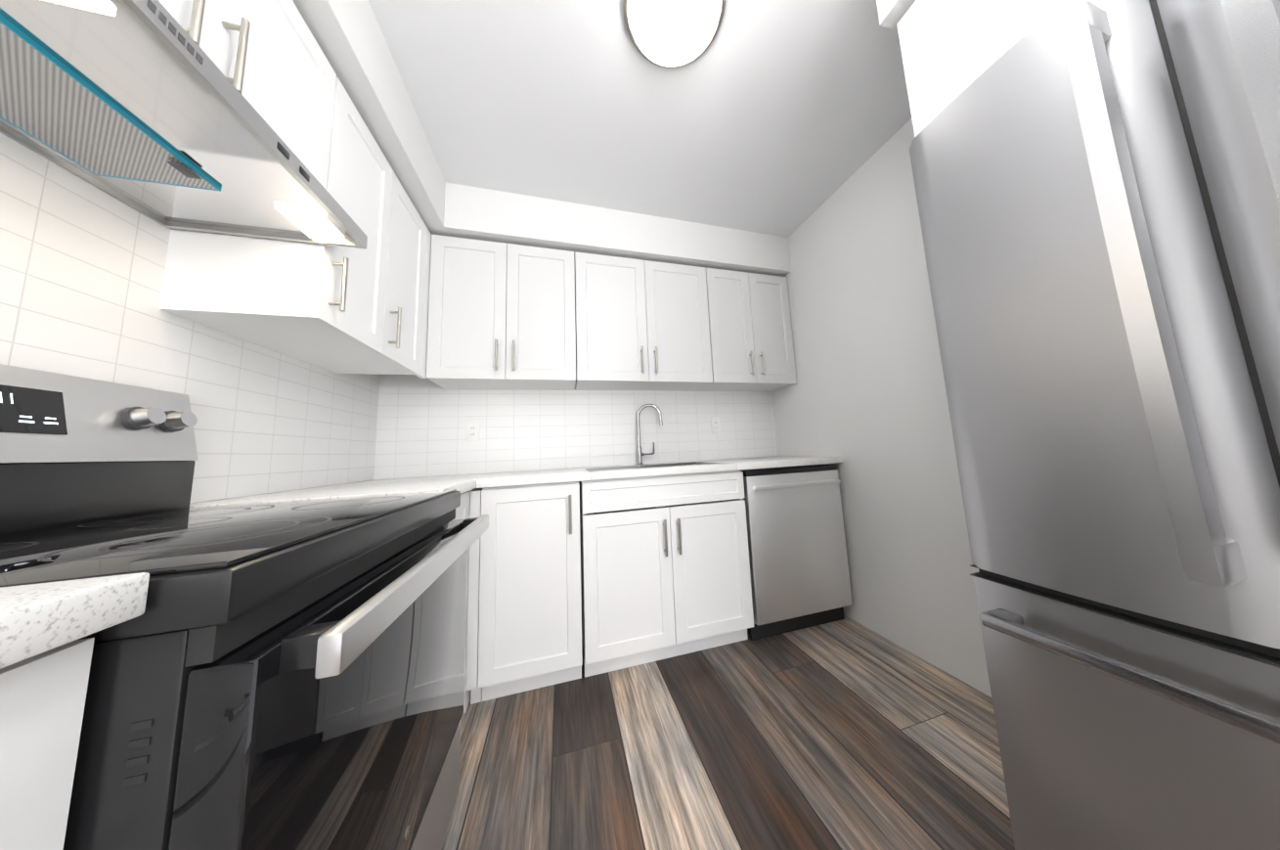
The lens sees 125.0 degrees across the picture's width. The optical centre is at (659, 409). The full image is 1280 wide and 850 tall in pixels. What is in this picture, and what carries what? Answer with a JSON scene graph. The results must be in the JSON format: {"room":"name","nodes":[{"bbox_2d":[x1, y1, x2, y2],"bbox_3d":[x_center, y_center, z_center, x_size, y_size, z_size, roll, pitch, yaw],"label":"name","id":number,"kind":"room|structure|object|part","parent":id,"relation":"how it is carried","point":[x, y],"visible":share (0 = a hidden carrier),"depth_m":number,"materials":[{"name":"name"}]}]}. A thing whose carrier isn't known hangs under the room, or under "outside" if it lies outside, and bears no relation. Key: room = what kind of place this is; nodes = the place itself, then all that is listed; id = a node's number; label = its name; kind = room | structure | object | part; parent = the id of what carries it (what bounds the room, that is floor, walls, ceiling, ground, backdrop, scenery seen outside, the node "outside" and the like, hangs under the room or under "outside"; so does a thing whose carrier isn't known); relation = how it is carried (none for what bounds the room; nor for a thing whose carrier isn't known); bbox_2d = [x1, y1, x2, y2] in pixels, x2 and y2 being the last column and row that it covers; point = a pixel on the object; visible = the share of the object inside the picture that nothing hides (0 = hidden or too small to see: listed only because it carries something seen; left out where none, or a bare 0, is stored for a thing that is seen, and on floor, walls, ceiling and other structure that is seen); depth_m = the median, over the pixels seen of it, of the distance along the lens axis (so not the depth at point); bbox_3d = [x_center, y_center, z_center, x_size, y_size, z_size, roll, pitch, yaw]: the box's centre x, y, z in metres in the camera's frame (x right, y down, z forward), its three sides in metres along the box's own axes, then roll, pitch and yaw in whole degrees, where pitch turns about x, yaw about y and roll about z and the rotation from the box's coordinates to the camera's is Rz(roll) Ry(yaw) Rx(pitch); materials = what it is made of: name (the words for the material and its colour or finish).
{"room":"kitchen","nodes":[
{"label":"kitchen","id":0,"kind":"room"},
{"bbox_2d":[373,374,762,480],"bbox_3d":[-0.366,0.054,2.271,2.570,2.486,0.100,-1,-7,-17],"label":"wall","id":1,"kind":"structure","parent":0,"point":[400,380],"depth_m":1.92,"materials":[{"name":"white tile"}]},
{"bbox_2d":[415,227,575,390],"bbox_3d":[-0.893,-0.537,1.947,0.762,0.782,0.367,-1,-7,-17],"label":"upper cabinet","id":2,"kind":"object","parent":1,"relation":"attached to","point":[501,315],"depth_m":1.83,"materials":[{"name":"white wood"}]},
{"bbox_3d":[-1.208,-0.552,1.705,0.020,0.782,0.080,-1,-7,-17],"label":"wall cabinet filler","id":3,"kind":"part","parent":2,"relation":"part of","materials":[{"name":"white wood"}]},
{"bbox_2d":[373,387,777,479],"bbox_3d":[-0.348,0.113,2.212,2.570,0.514,0.007,-1,-7,-17],"label":"backsplash","id":4,"kind":"structure","parent":1,"relation":"attached to","point":[420,431],"depth_m":2.12,"materials":[{"name":"tile"}]},
{"bbox_2d":[465,421,479,441],"bbox_3d":[-1.112,0.126,1.976,0.070,0.114,0.008,-1,-7,-17],"label":"electrical outlet","id":5,"kind":"object","parent":4,"relation":"attached to","point":[472,431],"visible":1,"depth_m":1.97,"materials":[{"name":"white plastic"}]},
{"bbox_2d":[710,417,720,433],"bbox_3d":[0.407,0.110,2.427,0.070,0.114,0.008,-1,-7,-17],"label":"electrical outlet","id":6,"kind":"object","parent":4,"relation":"attached to","point":[716,424],"visible":1,"depth_m":2.42,"materials":[{"name":"white plastic"}]},
{"bbox_2d":[573,251,712,391],"bbox_3d":[-0.120,-0.544,2.188,0.845,0.782,0.345,-1,-7,-17],"label":"upper cabinet","id":7,"kind":"object","parent":1,"relation":"attached to","point":[640,325],"visible":1,"depth_m":2.06,"materials":[{"name":"white wood"}]},
{"bbox_2d":[696,267,796,391],"bbox_3d":[0.594,-0.551,2.400,0.633,0.782,0.345,-1,-7,-17],"label":"upper cabinet","id":8,"kind":"object","parent":1,"relation":"attached to","point":[751,339],"visible":0.96,"depth_m":2.27,"materials":[{"name":"white wood"}]},
{"bbox_2d":[368,0,911,237],"bbox_3d":[0.313,-1.570,-0.078,2.770,0.100,5.370,-1,-7,-17],"label":"ceiling","id":9,"kind":"structure","parent":0,"point":[786,118],"depth_m":1.43,"materials":[{"name":"white paint"}]},
{"bbox_2d":[292,0,448,236],"bbox_3d":[-0.701,-1.388,-0.455,0.408,0.259,5.270,-1,-7,-17],"label":"ceiling soffit","id":10,"kind":"object","parent":9,"relation":"attached to","point":[349,37],"depth_m":1.17,"materials":[{"name":"white paint"}]},
{"bbox_2d":[443,181,791,276],"bbox_3d":[-0.158,-1.082,2.248,2.162,0.259,0.355,-1,-7,-17],"label":"ceiling soffit","id":11,"kind":"structure","parent":9,"relation":"attached to","point":[485,214],"depth_m":2.02,"materials":[{"name":"white paint"}]},
{"bbox_2d":[622,0,725,68],"bbox_3d":[0.050,-1.319,1.119,0.344,0.082,0.344,-1,-7,-17],"label":"dome ceiling light","id":12,"kind":"object","parent":9,"relation":"attached to","point":[670,33],"visible":1,"depth_m":1.13,"materials":[{"name":"white glass"}]},
{"bbox_2d":[876,0,915,32],"bbox_3d":[1.477,-1.513,-0.641,0.660,0.259,3.660,-1,-7,-17],"label":"ceiling soffit","id":13,"kind":"object","parent":9,"relation":"attached to","point":[891,14],"depth_m":0.97,"materials":[{"name":"white paint"}]},
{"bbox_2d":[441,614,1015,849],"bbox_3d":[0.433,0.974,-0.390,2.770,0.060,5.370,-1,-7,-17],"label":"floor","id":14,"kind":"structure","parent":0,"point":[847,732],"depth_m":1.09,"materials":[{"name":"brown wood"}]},
{"bbox_2d":[0,637,94,849],"bbox_3d":[-0.637,0.579,-0.156,0.654,0.877,0.629,-1,-7,-17],"label":"base cabinet","id":15,"kind":"object","parent":14,"relation":"on","point":[42,698],"visible":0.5,"depth_m":0.25,"materials":[{"name":"white wood"}]},
{"bbox_2d":[0,363,488,849],"bbox_3d":[-0.781,0.506,0.544,0.768,1.206,0.746,-1,-7,-17],"label":"range","id":16,"kind":"object","parent":14,"relation":"on","point":[283,675],"visible":1,"depth_m":0.42,"materials":[{"name":"black metal"}]},
{"bbox_2d":[454,490,469,695],"bbox_3d":[-1.000,0.747,1.071,0.652,0.877,0.422,-1,-7,-17],"label":"base cabinet","id":17,"kind":"object","parent":14,"relation":"on","point":[463,510],"visible":0.02,"depth_m":1.33,"materials":[{"name":"white wood"}]},
{"bbox_2d":[462,487,482,713],"bbox_3d":[-1.170,0.816,1.570,0.609,0.877,0.577,-1,-7,-17],"label":"base cabinet","id":18,"kind":"object","parent":14,"relation":"on","point":[466,697],"visible":0.07,"depth_m":1.36,"materials":[{"name":"white wood"}]},
{"bbox_2d":[465,481,582,704],"bbox_3d":[-0.647,0.806,1.690,0.450,0.877,0.645,-1,-7,-17],"label":"base cabinet","id":19,"kind":"object","parent":14,"relation":"on","point":[524,615],"visible":0.88,"depth_m":1.43,"materials":[{"name":"white wood"}]},
{"bbox_2d":[578,470,753,677],"bbox_3d":[-0.019,0.799,1.877,0.835,0.877,0.645,-1,-7,-17],"label":"base cabinet","id":20,"kind":"object","parent":14,"relation":"on","point":[661,580],"visible":0.88,"depth_m":1.60,"materials":[{"name":"white wood"}]},
{"bbox_2d":[740,464,852,640],"bbox_3d":[0.689,0.792,2.070,0.602,0.873,0.642,-1,-7,-17],"label":"dishwasher","id":21,"kind":"object","parent":14,"relation":"on","point":[799,565],"visible":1,"depth_m":1.80,"materials":[{"name":"grey metal"}]},
{"bbox_2d":[909,0,1279,849],"bbox_3d":[1.083,0.129,0.517,0.766,1.773,0.726,-1,-7,-17],"label":"fridge","id":22,"kind":"object","parent":14,"relation":"on","point":[1097,186],"visible":1,"depth_m":0.53,"materials":[{"name":"grey metal"}]},
{"bbox_2d":[771,118,991,697],"bbox_3d":[1.653,-0.302,0.144,0.100,2.486,5.370,-1,-7,-17],"label":"wall","id":23,"kind":"structure","parent":0,"point":[864,397],"depth_m":1.69,"materials":[{"name":"white paint"}]},
{"bbox_2d":[897,0,1064,136],"bbox_3d":[1.086,-0.976,0.682,0.663,0.405,0.733,-1,-7,-17],"label":"upper cabinet","id":24,"kind":"object","parent":23,"relation":"attached to","point":[951,50],"visible":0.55,"depth_m":0.84,"materials":[{"name":"white"}]},
{"bbox_3d":[-0.906,-0.275,-0.615,0.100,2.486,5.370,-1,-7,-17],"label":"wall","id":25,"kind":"structure","parent":0,"visible":0},
{"bbox_2d":[0,132,379,503],"bbox_3d":[-1.041,-0.287,0.027,0.007,0.840,3.863,-1,-7,-17],"label":"backsplash","id":26,"kind":"structure","parent":25,"relation":"attached to","point":[82,265],"depth_m":0.83,"materials":[{"name":"tile"}]},
{"bbox_2d":[158,0,336,189],"bbox_3d":[-1.029,-0.851,0.611,0.368,0.472,0.737,-1,-7,-17],"label":"upper cabinet","id":27,"kind":"object","parent":25,"relation":"attached to","point":[268,59],"visible":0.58,"depth_m":0.82,"materials":[{"name":"white wood"}]},
{"bbox_2d":[0,0,367,248],"bbox_3d":[-0.989,-0.564,0.612,0.438,0.094,0.679,-1,-7,-17],"label":"range hood","id":28,"kind":"object","parent":27,"relation":"attached to","point":[145,108],"visible":1,"depth_m":0.62,"materials":[{"name":"silver metal"}]},
{"bbox_2d":[159,77,426,374],"bbox_3d":[-1.227,-0.602,1.288,0.368,0.782,0.710,-1,-7,-17],"label":"upper cabinet","id":29,"kind":"object","parent":25,"relation":"attached to","point":[336,309],"visible":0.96,"depth_m":1.07,"materials":[{"name":"white wood"}]},
{"bbox_3d":[-0.427,0.482,-0.867,0.655,0.877,0.854,-1,-7,-17],"label":"base cabinet","id":30,"kind":"object","parent":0,"visible":0},
{"bbox_2d":[0,572,149,668],"bbox_3d":[-0.464,0.028,-0.786,0.643,0.036,2.074,-1,-7,-17],"label":"countertop","id":31,"kind":"structure","parent":30,"relation":"on","point":[35,619],"depth_m":0.25,"materials":[{"name":"stone"}]},
{"bbox_2d":[189,476,481,506],"bbox_3d":[-1.019,0.286,1.101,0.646,0.036,0.378,-1,-7,-17],"label":"countertop","id":32,"kind":"structure","parent":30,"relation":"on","point":[463,484],"depth_m":1.14,"materials":[{"name":"stone"}]},
{"bbox_2d":[343,456,842,487],"bbox_3d":[-0.243,0.343,1.864,2.567,0.036,0.652,-1,-7,-17],"label":"countertop","id":33,"kind":"structure","parent":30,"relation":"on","point":[496,479],"depth_m":1.68,"materials":[{"name":"stone"}]},
{"bbox_2d":[635,403,662,464],"bbox_3d":[-0.072,0.158,2.218,0.190,0.400,0.053,-2,-7,-4],"label":"faucet","id":34,"kind":"object","parent":33,"relation":"on","point":[640,453],"visible":1,"depth_m":2.21,"materials":[{"name":"silver metal"}]},
{"bbox_2d":[584,461,721,513],"bbox_3d":[-0.047,0.464,1.949,0.748,0.270,0.413,-1,-7,-17],"label":"sink","id":35,"kind":"object","parent":33,"relation":"in","point":[644,465],"visible":0.1,"depth_m":2.10,"materials":[{"name":"silver metal"}]}
]}

